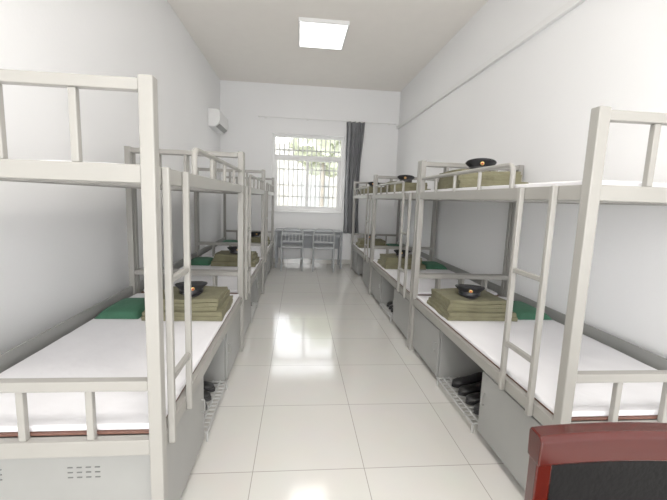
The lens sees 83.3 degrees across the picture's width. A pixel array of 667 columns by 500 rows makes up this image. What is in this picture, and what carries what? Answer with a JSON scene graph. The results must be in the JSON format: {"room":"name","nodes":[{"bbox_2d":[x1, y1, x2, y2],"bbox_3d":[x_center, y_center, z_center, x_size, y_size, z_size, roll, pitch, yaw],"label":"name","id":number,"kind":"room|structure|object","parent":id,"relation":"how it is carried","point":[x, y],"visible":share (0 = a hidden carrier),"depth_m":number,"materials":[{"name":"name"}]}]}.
{"room":"dormitory","nodes":[
{"label":"dormitory","id":0,"kind":"room"},
{"bbox_2d":[0,0,220,353],"bbox_3d":[-1.943,-0.866,2.639,0.200,3.650,10.200,1,8,-6],"label":"wall","id":1,"kind":"structure","parent":0,"point":[64,248],"depth_m":2.80,"materials":[{"name":"paint"}]},
{"bbox_2d":[208,108,228,133],"bbox_3d":[-2.128,-2.383,7.050,0.210,0.301,1.050,1,8,-6],"label":"air conditioner","id":2,"kind":"object","parent":1,"relation":"attached to","point":[217,121],"visible":1,"depth_m":6.57,"materials":[{"name":"white plastic"}]},
{"bbox_2d":[220,80,400,259],"bbox_3d":[-0.503,-1.536,7.973,4.060,3.650,0.240,1,8,-6],"label":"wall","id":3,"kind":"structure","parent":0,"point":[241,103],"depth_m":7.75,"materials":[{"name":"paint"}]},
{"bbox_2d":[269,134,343,213],"bbox_3d":[-0.552,-1.614,7.974,1.600,1.680,0.352,1,8,-6],"label":"window","id":4,"kind":"structure","parent":3,"relation":"in","point":[275,157],"depth_m":8.02,"materials":[{"name":"white plastic"}]},
{"bbox_2d":[273,258,349,263],"bbox_3d":[-0.566,0.239,8.084,3.638,0.100,0.015,1,8,-6],"label":"baseboard","id":5,"kind":"structure","parent":3,"relation":"attached to","point":[284,260],"depth_m":8.09,"materials":[{"name":"tile"}]},
{"bbox_2d":[258,115,395,125],"bbox_3d":[-0.102,-2.653,7.677,2.824,0.050,0.112,1,8,-6],"label":"curtain rod","id":6,"kind":"object","parent":3,"relation":"attached to","point":[308,119],"visible":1,"depth_m":7.63,"materials":[{"name":"white plastic"}]},
{"bbox_2d":[343,121,364,233],"bbox_3d":[0.418,-1.486,7.843,0.382,2.292,0.158,1,8,-6],"label":"curtain","id":7,"kind":"object","parent":6,"relation":"hanging from","point":[354,137],"visible":0.93,"depth_m":7.82,"materials":[{"name":"grey fabric"}]},
{"bbox_2d":[167,0,487,91],"bbox_3d":[0.043,-2.682,2.593,4.060,0.100,10.640,1,8,-6],"label":"ceiling","id":8,"kind":"structure","parent":0,"point":[387,43],"depth_m":5.30,"materials":[{"name":"paint"}]},
{"bbox_2d":[299,17,349,49],"bbox_3d":[-0.154,-2.961,5.167,0.650,0.050,0.830,1,8,-6],"label":"ceiling light","id":9,"kind":"object","parent":8,"relation":"attached to","point":[313,32],"visible":1,"depth_m":5.06,"materials":[{"name":"white plastic"}]},
{"bbox_2d":[180,263,524,499],"bbox_3d":[-0.091,1.032,3.095,4.060,0.100,10.640,1,8,-6],"label":"floor","id":10,"kind":"structure","parent":0,"point":[326,397],"depth_m":2.41,"materials":[{"name":"tile"}]},
{"bbox_2d":[0,69,243,499],"bbox_3d":[-1.163,0.167,2.259,0.978,1.760,2.032,1,8,-6],"label":"bunk bed","id":11,"kind":"object","parent":10,"relation":"on","point":[156,462],"visible":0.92,"depth_m":1.37,"materials":[{"name":"grey metal"}]},
{"bbox_2d":[24,159,120,163],"bbox_3d":[-1.152,-0.419,2.179,0.860,0.030,1.915,1,8,-6],"label":"mattress","id":12,"kind":"object","parent":11,"relation":"on","point":[24,159],"visible":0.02,"depth_m":1.25,"materials":[{"name":"white fabric"}]},
{"bbox_2d":[67,466,100,477],"bbox_3d":[-0.927,0.826,1.396,0.114,0.044,0.006,1,8,-6],"label":"vent","id":13,"kind":"object","parent":11,"relation":"attached to","point":[72,471],"depth_m":1.39,"materials":[{"name":"grey metal"}]},
{"bbox_2d":[0,293,238,431],"bbox_3d":[-1.168,0.519,2.308,0.860,0.026,1.919,1,8,-6],"label":"mattress","id":14,"kind":"object","parent":11,"relation":"on","point":[98,347],"visible":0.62,"depth_m":1.80,"materials":[{"name":"white fabric"}]},
{"bbox_2d":[94,298,144,318],"bbox_3d":[-1.484,0.408,2.737,0.288,0.055,0.438,1,8,-6],"label":"pillow","id":15,"kind":"object","parent":14,"relation":"on","point":[127,308],"visible":0.83,"depth_m":2.59,"materials":[{"name":"green fabric"}]},
{"bbox_2d":[141,281,232,320],"bbox_3d":[-1.044,0.333,2.748,0.538,0.232,0.478,1,8,-6],"label":"quilt","id":16,"kind":"object","parent":14,"relation":"on","point":[214,302],"depth_m":2.60,"materials":[{"name":"green fabric"}]},
{"bbox_2d":[132,147,264,348],"bbox_3d":[-1.352,-0.113,4.281,0.978,1.760,2.032,1,8,-6],"label":"bunk bed","id":17,"kind":"object","parent":10,"relation":"on","point":[254,284],"visible":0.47,"depth_m":3.84,"materials":[{"name":"paint"}]},
{"bbox_2d":[143,256,261,292],"bbox_3d":[-1.357,0.239,4.330,0.860,0.026,1.919,1,8,-6],"label":"mattress","id":18,"kind":"object","parent":17,"relation":"on","point":[231,282],"visible":0.23,"depth_m":3.85,"materials":[{"name":"white fabric"}]},
{"bbox_2d":[191,257,212,265],"bbox_3d":[-1.672,0.130,4.742,0.288,0.055,0.438,1,8,-6],"label":"pillow","id":19,"kind":"object","parent":18,"relation":"on","point":[201,261],"visible":0.8,"depth_m":4.59,"materials":[{"name":"green fabric"}]},
{"bbox_2d":[211,246,259,266],"bbox_3d":[-1.231,0.056,4.753,0.538,0.232,0.478,2,8,-4],"label":"quilt","id":20,"kind":"object","parent":18,"relation":"on","point":[224,258],"depth_m":4.57,"materials":[{"name":"green fabric"}]},
{"bbox_2d":[204,380,227,441],"bbox_3d":[-0.906,1.013,2.403,0.341,0.066,0.610,1,8,-6],"label":"shoe rack","id":21,"kind":"object","parent":10,"relation":"on","point":[213,381],"visible":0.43,"depth_m":2.43,"materials":[{"name":"metal"}]},
{"bbox_2d":[204,390,210,401],"bbox_3d":[-0.935,0.919,2.423,0.284,0.108,0.088,1,8,-6],"label":"shoe","id":22,"kind":"object","parent":21,"relation":"on","point":[207,395],"visible":0.23,"depth_m":2.42,"materials":[{"name":"black leather"}]},
{"bbox_2d":[203,381,214,392],"bbox_3d":[-0.946,0.903,2.536,0.284,0.108,0.088,1,8,-6],"label":"shoe","id":23,"kind":"object","parent":21,"relation":"on","point":[209,386],"visible":0.3,"depth_m":2.53,"materials":[{"name":"black leather"}]},
{"bbox_2d":[198,167,273,284],"bbox_3d":[-1.540,-0.392,6.293,0.978,1.760,2.032,1,8,-6],"label":"bunk bed","id":24,"kind":"object","parent":10,"relation":"on","point":[268,252],"visible":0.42,"depth_m":6.63,"materials":[{"name":"paint"}]},
{"bbox_2d":[202,241,271,256],"bbox_3d":[-1.545,-0.040,6.342,0.860,0.026,1.919,1,8,-6],"label":"mattress","id":25,"kind":"object","parent":24,"relation":"on","point":[218,248],"visible":0.22,"depth_m":5.99,"materials":[{"name":"white fabric"}]},
{"bbox_2d":[251,232,270,245],"bbox_3d":[-1.418,-0.223,6.762,0.538,0.232,0.478,1,8,-5],"label":"quilt","id":26,"kind":"object","parent":25,"relation":"on","point":[253,239],"depth_m":6.63,"materials":[{"name":"green fabric"}]},
{"bbox_2d":[251,302,257,322],"bbox_3d":[-1.095,0.732,4.425,0.341,0.066,0.610,1,8,-6],"label":"shoe rack","id":27,"kind":"object","parent":10,"relation":"on","point":[253,308],"visible":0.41,"depth_m":4.47,"materials":[{"name":"metal"}]},
{"bbox_2d":[280,228,303,270],"bbox_3d":[-0.810,-0.035,7.308,0.428,0.836,0.465,1,8,-7],"label":"metal chair","id":28,"kind":"object","parent":10,"relation":"on","point":[295,246],"visible":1,"depth_m":7.13,"materials":[{"name":"grey metal"}]},
{"bbox_2d":[275,228,343,268],"bbox_3d":[-0.514,-0.039,7.728,1.360,0.750,0.550,1,8,-6],"label":"desk","id":29,"kind":"object","parent":10,"relation":"on","point":[308,233],"visible":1,"depth_m":7.83,"materials":[{"name":"metal"}]},
{"bbox_2d":[312,228,334,271],"bbox_3d":[-0.198,-0.018,7.347,0.428,0.836,0.465,2,8,-3],"label":"metal chair","id":30,"kind":"object","parent":10,"relation":"on","point":[330,247],"visible":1,"depth_m":7.17,"materials":[{"name":"grey metal"}]},
{"bbox_2d":[379,303,392,322],"bbox_3d":[0.798,0.773,4.628,0.341,0.066,0.610,1,8,-6],"label":"shoe rack","id":31,"kind":"object","parent":10,"relation":"on","point":[390,314],"visible":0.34,"depth_m":4.55,"materials":[{"name":"metal"}]},
{"bbox_2d":[350,178,434,293],"bbox_3d":[0.928,-0.338,6.551,0.978,1.760,2.032,1,8,-6],"label":"bunk bed","id":32,"kind":"object","parent":10,"relation":"on","point":[359,261],"visible":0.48,"depth_m":6.55,"materials":[{"name":"paint"}]},
{"bbox_2d":[353,243,426,260],"bbox_3d":[0.907,0.013,6.598,0.860,0.026,1.919,1,8,-6],"label":"mattress","id":33,"kind":"object","parent":32,"relation":"on","point":[377,252],"visible":0.31,"depth_m":6.32,"materials":[{"name":"white fabric"}]},
{"bbox_2d":[355,238,387,247],"bbox_3d":[0.709,-0.132,7.005,0.538,0.139,0.478,2,8,-4],"label":"quilt","id":34,"kind":"object","parent":33,"relation":"on","point":[378,242],"visible":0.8,"depth_m":6.83,"materials":[{"name":"green fabric"}]},
{"bbox_3d":[0.959,-0.932,6.472,0.860,0.045,1.915,1,8,-6],"label":"mattress","id":35,"kind":"object","parent":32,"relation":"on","visible":0},
{"bbox_2d":[358,186,383,193],"bbox_3d":[0.756,-1.097,6.946,0.538,0.139,0.478,1,8,-6],"label":"quilt","id":36,"kind":"object","parent":35,"relation":"on","point":[370,188],"visible":0.34,"depth_m":6.75,"materials":[{"name":"green fabric"}]},
{"bbox_2d":[369,161,516,346],"bbox_3d":[1.115,-0.059,4.539,0.978,1.760,2.032,1,8,-6],"label":"bunk bed","id":37,"kind":"object","parent":10,"relation":"on","point":[384,287],"visible":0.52,"depth_m":4.00,"materials":[{"name":"paint"}]},
{"bbox_2d":[378,191,425,193],"bbox_3d":[1.147,-0.653,4.460,0.860,0.046,1.915,1,8,-6],"label":"mattress","id":38,"kind":"object","parent":37,"relation":"on","point":[404,191],"visible":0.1,"depth_m":4.12,"materials":[{"name":"white fabric"}]},
{"bbox_2d":[382,175,430,192],"bbox_3d":[0.947,-0.861,4.908,0.538,0.232,0.478,1,8,-5],"label":"quilt","id":39,"kind":"object","parent":38,"relation":"on","point":[408,186],"depth_m":4.73,"materials":[{"name":"green fabric"}]},
{"bbox_2d":[373,260,496,294],"bbox_3d":[1.095,0.292,4.586,0.860,0.026,1.919,1,8,-6],"label":"mattress","id":40,"kind":"object","parent":37,"relation":"on","point":[425,286],"visible":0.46,"depth_m":4.13,"materials":[{"name":"white fabric"}]},
{"bbox_2d":[377,249,425,269],"bbox_3d":[0.898,0.100,4.992,0.538,0.232,0.478,1,8,-5],"label":"quilt","id":41,"kind":"object","parent":40,"relation":"on","point":[387,261],"depth_m":4.82,"materials":[{"name":"green fabric"}]},
{"bbox_2d":[422,261,447,269],"bbox_3d":[1.329,0.195,5.065,0.288,0.055,0.438,1,8,-6],"label":"pillow","id":42,"kind":"object","parent":40,"relation":"on","point":[428,264],"visible":0.89,"depth_m":4.90,"materials":[{"name":"green fabric"}]},
{"bbox_2d":[436,377,478,432],"bbox_3d":[0.986,1.054,2.606,0.341,0.066,0.610,1,8,-6],"label":"shoe rack","id":43,"kind":"object","parent":10,"relation":"on","point":[438,379],"visible":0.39,"depth_m":2.57,"materials":[{"name":"metal"}]},
{"bbox_2d":[452,372,482,387],"bbox_3d":[1.005,0.945,2.744,0.284,0.108,0.088,1,8,-6],"label":"shoe","id":44,"kind":"object","parent":43,"relation":"on","point":[476,377],"visible":0.65,"depth_m":2.72,"materials":[{"name":"black leather"}]},
{"bbox_2d":[458,381,481,396],"bbox_3d":[1.015,0.961,2.631,0.284,0.108,0.088,1,8,-6],"label":"shoe","id":45,"kind":"object","parent":43,"relation":"on","point":[464,390],"visible":0.54,"depth_m":2.60,"materials":[{"name":"black leather"}]},
{"bbox_2d":[465,392,480,405],"bbox_3d":[1.026,0.977,2.518,0.284,0.108,0.088,1,8,-6],"label":"shoe","id":46,"kind":"object","parent":43,"relation":"on","point":[472,399],"visible":0.31,"depth_m":2.49,"materials":[{"name":"black leather"}]},
{"bbox_2d":[473,403,479,414],"bbox_3d":[1.036,0.992,2.404,0.284,0.108,0.088,1,8,-6],"label":"shoe","id":47,"kind":"object","parent":43,"relation":"on","point":[476,406],"visible":0.23,"depth_m":2.38,"materials":[{"name":"black leather"}]},
{"bbox_2d":[408,106,666,490],"bbox_3d":[1.304,0.221,2.517,0.978,1.760,2.032,1,8,-6],"label":"bunk bed","id":48,"kind":"object","parent":10,"relation":"on","point":[507,411],"visible":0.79,"depth_m":1.77,"materials":[{"name":"grey metal"}]},
{"bbox_2d":[417,296,662,416],"bbox_3d":[1.284,0.573,2.564,0.860,0.026,1.919,1,8,-6],"label":"mattress","id":49,"kind":"object","parent":48,"relation":"on","point":[642,398],"visible":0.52,"depth_m":2.08,"materials":[{"name":"white fabric"}]},
{"bbox_2d":[427,284,517,321],"bbox_3d":[1.085,0.379,2.982,0.538,0.232,0.478,1,8,-4],"label":"quilt","id":50,"kind":"object","parent":49,"relation":"on","point":[447,302],"depth_m":2.82,"materials":[{"name":"green fabric"}]},
{"bbox_2d":[512,301,552,319],"bbox_3d":[1.516,0.473,3.056,0.288,0.055,0.438,1,8,-6],"label":"pillow","id":51,"kind":"object","parent":49,"relation":"on","point":[523,311],"visible":0.62,"depth_m":2.90,"materials":[{"name":"green fabric"}]},
{"bbox_2d":[426,180,666,191],"bbox_3d":[1.336,-0.372,2.438,0.860,0.046,1.915,1,8,-6],"label":"mattress","id":52,"kind":"object","parent":48,"relation":"on","point":[604,182],"visible":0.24,"depth_m":1.65,"materials":[{"name":"white fabric"}]},
{"bbox_2d":[437,158,528,188],"bbox_3d":[1.134,-0.583,2.903,0.538,0.232,0.478,1,8,-5],"label":"quilt","id":53,"kind":"object","parent":52,"relation":"on","point":[489,178],"depth_m":2.73,"materials":[{"name":"green fabric"}]},
{"bbox_2d":[524,422,666,499],"bbox_3d":[0.655,0.860,0.635,0.540,0.953,0.546,2,8,-1],"label":"chair","id":54,"kind":"object","parent":10,"relation":"on","point":[591,460],"visible":1,"depth_m":0.76,"materials":[{"name":"red wood"}]},
{"bbox_2d":[392,0,666,358],"bbox_3d":[1.898,-0.778,3.010,0.200,3.650,10.200,1,8,-6],"label":"wall","id":55,"kind":"structure","parent":0,"point":[531,108],"depth_m":3.04,"materials":[{"name":"paint"}]},
{"bbox_2d":[397,0,585,128],"bbox_3d":[1.818,-1.870,2.851,0.040,0.060,10.200,1,8,-6],"label":"trim","id":56,"kind":"structure","parent":55,"relation":"attached to","point":[570,5],"depth_m":3.70,"materials":[{"name":"white plastic"}]},
{"label":"outside","id":57,"kind":"structure","parent":0,"visible":0},
{"bbox_3d":[-2.025,-1.140,21.248,28.000,0.200,25.400,1,8,-6],"label":"ground","id":58,"kind":"structure","parent":57,"visible":0},
{"bbox_2d":[276,143,336,206],"bbox_3d":[-1.596,-3.736,22.632,23.000,4.600,4.040,1,8,-6],"label":"neighbouring building","id":59,"kind":"structure","parent":58,"relation":"on","point":[277,144],"depth_m":20.63,"materials":[{"name":"white"}]},
{"bbox_2d":[288,138,340,206],"bbox_3d":[-0.460,-3.195,16.189,2.754,5.340,2.850,7,9,35],"label":"tree","id":60,"kind":"object","parent":58,"relation":"on","point":[295,139],"visible":0.32,"depth_m":15.51,"materials":[{"name":"green plant"}]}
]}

